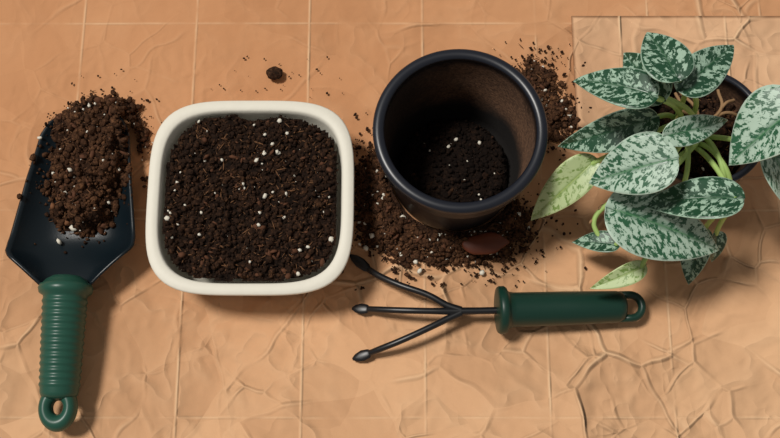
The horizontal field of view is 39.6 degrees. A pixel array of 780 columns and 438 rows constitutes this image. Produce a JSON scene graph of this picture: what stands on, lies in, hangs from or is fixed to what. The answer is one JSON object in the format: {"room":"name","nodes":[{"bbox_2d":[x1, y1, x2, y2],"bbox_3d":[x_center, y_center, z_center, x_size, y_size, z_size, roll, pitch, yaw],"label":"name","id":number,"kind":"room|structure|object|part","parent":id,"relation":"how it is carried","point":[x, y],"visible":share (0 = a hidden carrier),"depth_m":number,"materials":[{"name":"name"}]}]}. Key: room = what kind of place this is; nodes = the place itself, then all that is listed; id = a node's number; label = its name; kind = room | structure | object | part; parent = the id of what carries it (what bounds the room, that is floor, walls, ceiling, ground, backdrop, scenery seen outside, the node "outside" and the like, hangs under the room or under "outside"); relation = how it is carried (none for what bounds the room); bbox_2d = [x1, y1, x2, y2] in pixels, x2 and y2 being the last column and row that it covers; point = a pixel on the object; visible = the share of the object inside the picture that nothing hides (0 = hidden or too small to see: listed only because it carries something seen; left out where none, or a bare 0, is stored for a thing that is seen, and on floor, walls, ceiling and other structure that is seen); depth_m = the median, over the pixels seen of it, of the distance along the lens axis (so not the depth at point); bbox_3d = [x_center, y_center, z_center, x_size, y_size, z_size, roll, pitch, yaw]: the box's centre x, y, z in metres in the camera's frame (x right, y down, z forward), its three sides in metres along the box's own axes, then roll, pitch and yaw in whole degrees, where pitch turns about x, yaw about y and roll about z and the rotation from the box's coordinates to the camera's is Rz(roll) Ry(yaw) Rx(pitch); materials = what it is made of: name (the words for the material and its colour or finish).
{"room":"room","nodes":[
{"label":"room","id":0,"kind":"room"},
{"bbox_2d":[0,0,779,437],"bbox_3d":[0.000,0.042,1.145,1.717,0.299,1.252,0,74,0],"label":"tiled floor","id":1,"kind":"structure","parent":0,"point":[702,360],"depth_m":0.98,"materials":[{"name":"tile"}]},
{"bbox_2d":[5,69,163,431],"bbox_3d":[-0.280,0.014,0.969,0.124,0.056,0.346,8,74,2],"label":"trowel","id":2,"kind":"object","parent":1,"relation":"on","point":[74,219],"visible":0.98,"depth_m":0.98,"materials":[{"name":"black metal"}]},
{"bbox_3d":[-0.284,-0.022,0.987,0.114,0.034,0.178,0,74,0],"label":"blade","id":3,"kind":"part","parent":2,"relation":"part of","materials":[{"name":"black metal"}]},
{"bbox_2d":[146,101,353,295],"bbox_3d":[-0.122,-0.013,0.972,0.181,0.061,0.178,0,74,0],"label":"plant pot","id":4,"kind":"object","parent":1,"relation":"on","point":[245,198],"visible":1,"depth_m":0.95,"materials":[{"name":"ceramic"}]},
{"bbox_2d":[219,55,342,97],"bbox_3d":[-0.108,-0.138,1.035,0.126,0.010,0.043,0,74,0],"label":"clump","id":5,"kind":"object","parent":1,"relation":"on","point":[273,73],"visible":1,"depth_m":1.03,"materials":[{"name":"brown soil"}]},
{"bbox_2d":[373,49,547,230],"bbox_3d":[0.059,-0.059,0.955,0.146,0.117,0.146,0,74,0],"label":"nursery pot","id":6,"kind":"object","parent":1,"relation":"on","point":[459,134],"visible":1,"depth_m":0.97,"materials":[{"name":"black plastic"}]},
{"bbox_2d":[341,38,591,290],"bbox_3d":[0.073,-0.058,1.008,0.247,0.024,0.251,0,74,0],"label":"potting soil","id":7,"kind":"object","parent":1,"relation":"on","point":[385,226],"visible":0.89,"depth_m":0.99,"materials":[{"name":"brown soil"}]},
{"bbox_2d":[350,254,645,361],"bbox_3d":[0.096,0.069,0.958,0.263,0.043,0.099,-2,74,-1],"label":"hand cultivator","id":8,"kind":"object","parent":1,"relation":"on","point":[510,309],"visible":1,"depth_m":0.95,"materials":[{"name":"teal"}]},
{"bbox_2d":[531,32,779,288],"bbox_3d":[0.226,-0.044,0.888,0.211,0.233,0.167,-11,74,-3],"label":"pothos plant","id":9,"kind":"object","parent":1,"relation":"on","point":[688,130],"visible":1,"depth_m":0.86,"materials":[{"name":"green plant"}]},
{"bbox_3d":[0.265,-0.064,0.961,0.106,0.104,0.106,0,74,0],"label":"nursery pot","id":10,"kind":"part","parent":9,"relation":"part of","materials":[{"name":"black plastic"}]},
{"bbox_2d":[571,16,779,127],"bbox_3d":[0.387,-0.142,1.039,0.420,0.003,0.116,0,74,0],"label":"tile","id":11,"kind":"object","parent":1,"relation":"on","point":[601,42],"visible":0.44,"depth_m":1.05,"materials":[{"name":"tile"}]}
]}

